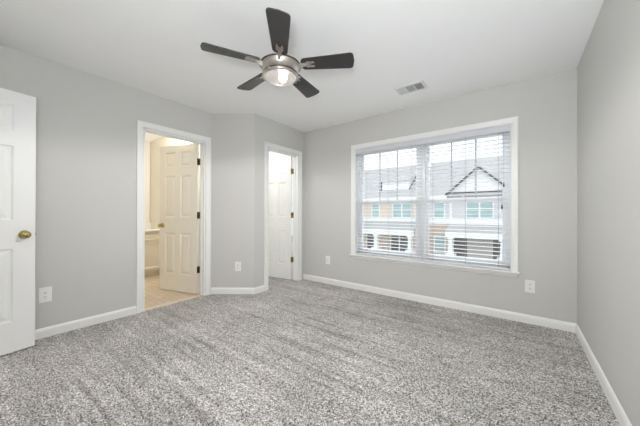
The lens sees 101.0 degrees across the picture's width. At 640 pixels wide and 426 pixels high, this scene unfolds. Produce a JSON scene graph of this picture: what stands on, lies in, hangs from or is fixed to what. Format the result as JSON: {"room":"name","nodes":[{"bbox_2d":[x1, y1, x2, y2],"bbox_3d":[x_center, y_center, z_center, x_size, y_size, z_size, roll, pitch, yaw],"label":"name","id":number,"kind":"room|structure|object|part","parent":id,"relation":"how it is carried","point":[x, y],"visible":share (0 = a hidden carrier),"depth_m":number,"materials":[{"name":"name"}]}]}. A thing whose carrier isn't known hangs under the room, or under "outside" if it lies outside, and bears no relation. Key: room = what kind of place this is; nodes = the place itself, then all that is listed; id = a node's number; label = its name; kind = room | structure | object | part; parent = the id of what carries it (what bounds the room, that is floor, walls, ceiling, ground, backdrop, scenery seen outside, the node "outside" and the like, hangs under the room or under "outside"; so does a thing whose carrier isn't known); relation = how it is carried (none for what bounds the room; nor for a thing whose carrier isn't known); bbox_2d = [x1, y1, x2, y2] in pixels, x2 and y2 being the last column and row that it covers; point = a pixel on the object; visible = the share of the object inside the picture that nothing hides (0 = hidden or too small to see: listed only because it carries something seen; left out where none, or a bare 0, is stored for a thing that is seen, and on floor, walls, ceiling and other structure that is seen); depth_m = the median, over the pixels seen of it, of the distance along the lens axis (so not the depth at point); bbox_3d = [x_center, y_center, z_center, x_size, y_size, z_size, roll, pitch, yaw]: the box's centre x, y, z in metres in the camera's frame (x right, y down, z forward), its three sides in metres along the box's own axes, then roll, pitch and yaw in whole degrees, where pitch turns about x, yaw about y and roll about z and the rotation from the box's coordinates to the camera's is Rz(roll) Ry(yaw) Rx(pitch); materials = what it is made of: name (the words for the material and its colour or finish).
{"room":"empty bedroom","nodes":[
{"label":"empty bedroom","id":0,"kind":"room"},
{"bbox_2d":[0,44,211,329],"bbox_3d":[-2.280,-0.131,2.588,0.115,2.440,2.549,0,0,37],"label":"wall","id":1,"kind":"structure","parent":0,"point":[86,123],"depth_m":2.53,"materials":[{"name":"grey paint"}]},
{"bbox_2d":[38,286,51,303],"bbox_3d":[-2.409,0.718,2.312,0.009,0.132,0.086,0,0,37],"label":"wall outlet","id":2,"kind":"object","parent":1,"relation":"attached to","point":[44,294],"visible":1,"depth_m":2.31,"materials":[{"name":"white plastic"}]},
{"bbox_2d":[35,306,135,339],"bbox_3d":[-2.461,1.046,2.240,0.014,0.084,1.554,0,0,37],"label":"baseboard","id":3,"kind":"structure","parent":1,"relation":"attached to","point":[40,333],"depth_m":2.50,"materials":[{"name":"white wood"}]},
{"bbox_2d":[136,120,210,313],"bbox_3d":[-1.786,0.041,3.246,0.153,2.101,0.857,0,0,37],"label":"door frame","id":4,"kind":"structure","parent":1,"relation":"attached to","point":[205,147],"depth_m":3.16,"materials":[{"name":"white wood"}]},
{"bbox_2d":[158,143,199,293],"bbox_3d":[-1.950,0.071,3.656,0.733,2.018,0.167,0,0,21],"label":"door","id":5,"kind":"structure","parent":1,"relation":"in","point":[179,270],"depth_m":3.63,"materials":[{"name":"white paint"}]},
{"bbox_2d":[145,141,149,222],"bbox_3d":[-3.839,-0.131,4.229,0.120,2.440,1.950,0,0,37],"label":"mirror","id":6,"kind":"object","parent":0,"point":[147,143],"depth_m":4.94,"materials":[{"name":"white paint"}]},
{"bbox_2d":[150,137,199,228],"bbox_3d":[-2.390,-0.127,4.398,2.235,2.440,0.040,0,0,37],"label":"wall","id":7,"kind":"structure","parent":0,"point":[155,145],"depth_m":4.82,"materials":[{"name":"white paint"}]},
{"bbox_2d":[211,114,261,287],"bbox_3d":[-1.192,-0.126,3.646,0.652,2.440,0.382,0,0,27],"label":"wall","id":8,"kind":"structure","parent":0,"point":[236,138],"depth_m":3.57,"materials":[{"name":"grey paint"}]},
{"bbox_2d":[211,285,264,293],"bbox_3d":[-1.113,1.052,3.575,0.710,0.084,0.129,0,0,-11],"label":"baseboard","id":9,"kind":"structure","parent":8,"relation":"attached to","point":[259,289],"depth_m":3.56,"materials":[{"name":"white wood"}]},
{"bbox_2d":[235,262,240,270],"bbox_3d":[-1.109,0.724,3.565,0.080,0.124,0.009,0,0,0],"label":"wall outlet","id":10,"kind":"object","parent":8,"relation":"attached to","point":[237,264],"visible":1,"depth_m":3.56,"materials":[{"name":"white plastic"}]},
{"bbox_2d":[261,117,303,285],"bbox_3d":[-0.586,-0.123,4.068,0.115,2.440,0.914,0,0,37],"label":"wall","id":11,"kind":"structure","parent":0,"point":[273,132],"depth_m":3.94,"materials":[{"name":"grey paint"}]},
{"bbox_2d":[269,156,293,279],"bbox_3d":[-0.732,0.076,4.464,0.664,2.018,0.167,0,0,28],"label":"door","id":12,"kind":"structure","parent":11,"relation":"in","point":[281,170],"depth_m":4.41,"materials":[{"name":"white paint"}]},
{"bbox_2d":[264,141,301,290],"bbox_3d":[-0.594,0.046,4.057,0.153,2.101,0.787,0,0,37],"label":"door frame","id":13,"kind":"structure","parent":11,"relation":"attached to","point":[297,159],"depth_m":4.28,"materials":[{"name":"white wood"}]},
{"bbox_2d":[0,0,603,141],"bbox_3d":[-1.615,-1.401,2.068,6.333,0.100,5.757,0,0,37],"label":"ceiling","id":14,"kind":"structure","parent":0,"point":[456,47],"depth_m":2.11,"materials":[{"name":"white paint"}]},
{"bbox_2d":[200,7,353,97],"bbox_3d":[-0.306,-1.167,2.029,1.053,0.361,1.055,0,0,37],"label":"ceiling fan","id":15,"kind":"object","parent":14,"relation":"hanging from","point":[279,68],"visible":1,"depth_m":1.90,"materials":[{"name":"black wood"}]},
{"bbox_3d":[-0.619,-1.116,1.848,0.399,0.007,0.142,0,12,-25],"label":"blade","id":16,"kind":"part","parent":15,"relation":"part of","materials":[{"name":"black wood"}]},
{"bbox_3d":[-0.554,-1.115,2.245,0.399,0.007,0.142,0,12,44],"label":"blade","id":17,"kind":"part","parent":15,"relation":"part of","materials":[{"name":"black wood"}]},
{"bbox_3d":[-0.255,-1.116,1.647,0.142,0.007,0.399,12,-2,-7],"label":"blade","id":18,"kind":"part","parent":15,"relation":"part of","materials":[{"name":"black wood"}]},
{"bbox_3d":[-0.280,-1.019,1.997,0.058,0.058,0.058,0,0,37],"label":"light bulb","id":19,"kind":"part","parent":15,"relation":"part of","materials":[{"name":"white glass"}]},
{"bbox_3d":[-0.144,-1.114,2.318,0.142,0.007,0.399,-13,-6,25],"label":"blade","id":20,"kind":"part","parent":15,"relation":"part of","materials":[{"name":"black wood"}]},
{"bbox_3d":[0.052,-1.114,1.951,0.399,0.007,0.142,0,-12,8],"label":"blade","id":21,"kind":"part","parent":15,"relation":"part of","materials":[{"name":"black wood"}]},
{"bbox_2d":[393,80,427,95],"bbox_3d":[0.974,-1.338,2.836,0.310,0.010,0.204,0,0,37],"label":"ceiling vent","id":22,"kind":"object","parent":14,"relation":"in","point":[419,85],"visible":1,"depth_m":2.82,"materials":[{"name":"white metal"}]},
{"bbox_2d":[0,275,619,425],"bbox_3d":[-1.690,1.113,2.051,6.033,0.052,5.457,0,0,37],"label":"floor","id":23,"kind":"structure","parent":0,"point":[303,352],"depth_m":1.86,"materials":[{"name":"grey carpet"}]},
{"bbox_2d":[145,231,159,276],"bbox_3d":[-3.299,0.703,4.383,0.555,0.773,1.050,0,0,37],"label":"vanity cabinet","id":24,"kind":"object","parent":23,"relation":"on","point":[152,239],"visible":0.12,"depth_m":4.52,"materials":[{"name":"beige paint"}]},
{"bbox_2d":[145,223,159,231],"bbox_3d":[-3.288,0.251,4.375,0.584,0.130,1.068,0,0,37],"label":"countertop","id":25,"kind":"structure","parent":24,"relation":"on","point":[148,228],"depth_m":4.77,"materials":[{"name":"stone"}]},
{"bbox_3d":[-2.873,0.402,4.502,0.018,0.130,0.320,0,0,37],"label":"drawer","id":26,"kind":"part","parent":24,"relation":"part of","materials":[{"name":"beige paint"}]},
{"bbox_3d":[-2.874,0.727,4.501,0.018,0.480,0.320,0,0,37],"label":"door","id":27,"kind":"part","parent":24,"relation":"part of","materials":[{"name":"beige paint"}]},
{"bbox_2d":[145,294,201,309],"bbox_3d":[-1.784,1.088,3.240,0.045,0.008,0.725,0,0,37],"label":"trim","id":28,"kind":"structure","parent":23,"relation":"on","point":[200,294],"depth_m":3.19,"materials":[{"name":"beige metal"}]},
{"bbox_2d":[269,67,576,322],"bbox_3d":[0.527,-0.121,3.904,4.953,2.440,0.160,0,0,37],"label":"wall","id":29,"kind":"structure","parent":0,"point":[545,106],"depth_m":2.79,"materials":[{"name":"grey paint"}]},
{"bbox_2d":[326,256,329,263],"bbox_3d":[0.121,0.731,4.099,0.080,0.124,0.009,0,0,37],"label":"wall outlet","id":30,"kind":"object","parent":29,"relation":"attached to","point":[327,257],"visible":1,"depth_m":4.09,"materials":[{"name":"white plastic"}]},
{"bbox_2d":[349,116,518,277],"bbox_3d":[1.268,-0.162,3.306,1.965,1.638,0.206,0,0,37],"label":"window","id":31,"kind":"structure","parent":29,"relation":"in","point":[511,207],"depth_m":3.21,"materials":[{"name":"white"}]},
{"bbox_3d":[0.929,0.196,3.620,0.838,0.745,0.028,0,0,37],"label":"sash","id":32,"kind":"part","parent":31,"relation":"part of","materials":[{"name":"white plastic"}]},
{"bbox_2d":[356,139,422,260],"bbox_3d":[0.907,-0.160,3.554,0.934,1.509,0.063,0,0,37],"label":"window blind","id":33,"kind":"object","parent":31,"relation":"attached to","point":[420,141],"visible":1,"depth_m":3.52,"materials":[{"name":"white plastic"}]},
{"bbox_3d":[0.921,-0.149,3.550,0.002,1.452,0.053,0,0,37],"label":"ladder cord","id":34,"kind":"part","parent":33,"relation":"part of","materials":[{"name":"white fabric"}]},
{"bbox_3d":[0.903,0.585,3.561,0.915,0.020,0.052,0,0,37],"label":"rail","id":35,"kind":"part","parent":33,"relation":"part of","materials":[{"name":"white plastic"}]},
{"bbox_3d":[0.949,-0.503,3.646,0.838,0.766,0.028,0,0,37],"label":"sash","id":36,"kind":"part","parent":31,"relation":"part of","materials":[{"name":"white plastic"}]},
{"bbox_3d":[1.663,0.197,3.069,0.838,0.745,0.028,0,0,37],"label":"sash","id":37,"kind":"part","parent":31,"relation":"part of","materials":[{"name":"white plastic"}]},
{"bbox_2d":[423,125,509,269],"bbox_3d":[1.629,-0.160,3.010,0.875,1.509,0.066,0,0,37],"label":"window blind","id":38,"kind":"object","parent":31,"relation":"attached to","point":[506,128],"visible":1,"depth_m":2.97,"materials":[{"name":"white plastic"}]},
{"bbox_3d":[1.374,-0.149,3.210,0.002,1.452,0.053,0,0,37],"label":"ladder cord","id":39,"kind":"part","parent":38,"relation":"part of","materials":[{"name":"white fabric"}]},
{"bbox_3d":[1.654,-0.149,2.999,0.002,1.452,0.053,0,0,37],"label":"ladder cord","id":40,"kind":"part","parent":38,"relation":"part of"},
{"bbox_3d":[1.637,0.585,3.010,0.856,0.020,0.052,0,0,37],"label":"rail","id":41,"kind":"part","parent":38,"relation":"part of","materials":[{"name":"white plastic"}]},
{"bbox_3d":[1.902,-0.149,2.813,0.002,1.452,0.053,0,0,37],"label":"ladder cord","id":42,"kind":"part","parent":38,"relation":"part of","materials":[{"name":"white fabric"}]},
{"bbox_3d":[1.683,-0.503,3.095,0.838,0.766,0.028,0,0,37],"label":"sash","id":43,"kind":"part","parent":31,"relation":"part of","materials":[{"name":"white plastic"}]},
{"bbox_2d":[303,274,576,332],"bbox_3d":[1.042,1.057,3.403,3.288,0.084,0.014,0,0,37],"label":"baseboard","id":44,"kind":"structure","parent":29,"relation":"attached to","point":[530,319],"depth_m":3.00,"materials":[{"name":"white wood"}]},
{"bbox_2d":[525,280,534,292],"bbox_3d":[2.087,0.730,2.622,0.080,0.124,0.009,0,0,37],"label":"wall outlet","id":45,"kind":"object","parent":29,"relation":"attached to","point":[529,284],"visible":1,"depth_m":2.62,"materials":[{"name":"white plastic"}]},
{"bbox_2d":[577,0,639,425],"bbox_3d":[1.276,-0.127,0.882,0.115,2.440,4.092,0,0,37],"label":"wall","id":46,"kind":"structure","parent":0,"point":[608,69],"depth_m":1.55,"materials":[{"name":"grey paint"}]},
{"bbox_2d":[575,324,631,425],"bbox_3d":[1.209,1.051,0.899,0.014,0.084,3.817,0,0,37],"label":"baseboard","id":47,"kind":"structure","parent":46,"relation":"attached to","point":[619,412],"depth_m":1.61,"materials":[{"name":"white wood"}]},
{"bbox_3d":[-1.464,-0.135,0.453,3.753,2.440,0.115,0,0,37],"label":"wall","id":48,"kind":"structure","parent":0,"visible":0},
{"bbox_2d":[0,88,35,355],"bbox_3d":[-2.516,0.065,1.812,0.167,2.018,0.801,0,0,28],"label":"door","id":49,"kind":"structure","parent":48,"relation":"in","point":[17,110],"depth_m":2.06,"materials":[{"name":"white paint"}]},
{"bbox_3d":[-2.317,0.171,2.077,0.066,0.066,0.066,0,0,28],"label":"knob","id":50,"kind":"part","parent":49,"relation":"part of","materials":[{"name":"gold metal"}]},
{"label":"outside","id":51,"kind":"structure","parent":0,"visible":0},
{"bbox_3d":[19.866,5.030,34.772,70.000,0.180,40.500,0,0,37],"label":"lawn","id":52,"kind":"structure","parent":51,"visible":0},
{"bbox_2d":[363,163,440,252],"bbox_3d":[7.401,-0.234,30.413,11.500,10.270,11.480,0,0,37],"label":"townhouse","id":53,"kind":"structure","parent":52,"relation":"on","point":[369,213],"depth_m":26.17,"materials":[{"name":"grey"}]},
{"bbox_3d":[5.233,3.018,27.321,0.750,1.700,0.015,0,0,37],"label":"pane","id":54,"kind":"part","parent":53,"relation":"part of","materials":[{"name":"black glass"}]},
{"bbox_3d":[5.695,-0.347,26.976,0.740,1.470,0.015,0,0,37],"label":"pane","id":55,"kind":"part","parent":53,"relation":"part of","materials":[{"name":"teal glass"}]},
{"bbox_3d":[7.672,3.019,25.489,1.650,1.700,0.015,0,0,37],"label":"pane","id":56,"kind":"part","parent":53,"relation":"part of","materials":[{"name":"black glass"}]},
{"bbox_3d":[7.870,-0.346,25.343,1.700,1.470,0.015,0,0,37],"label":"pane","id":57,"kind":"part","parent":53,"relation":"part of","materials":[{"name":"teal glass"}]},
{"bbox_2d":[429,157,501,260],"bbox_3d":[20.273,-0.229,20.743,20.700,10.270,11.480,0,0,37],"label":"townhouse","id":58,"kind":"structure","parent":52,"relation":"on","point":[453,217],"depth_m":21.86,"materials":[{"name":"grey"}]},
{"bbox_3d":[10.532,-0.355,23.343,0.800,1.450,0.015,0,0,37],"label":"pane","id":59,"kind":"part","parent":58,"relation":"part of","materials":[{"name":"teal glass"}]},
{"bbox_3d":[10.571,2.820,23.313,0.800,1.300,0.015,0,0,37],"label":"pane","id":60,"kind":"part","parent":58,"relation":"part of","materials":[{"name":"teal glass"}]},
{"bbox_3d":[12.995,-0.354,21.493,1.800,1.450,0.015,0,0,37],"label":"pane","id":61,"kind":"part","parent":58,"relation":"part of","materials":[{"name":"teal glass"}]}
]}

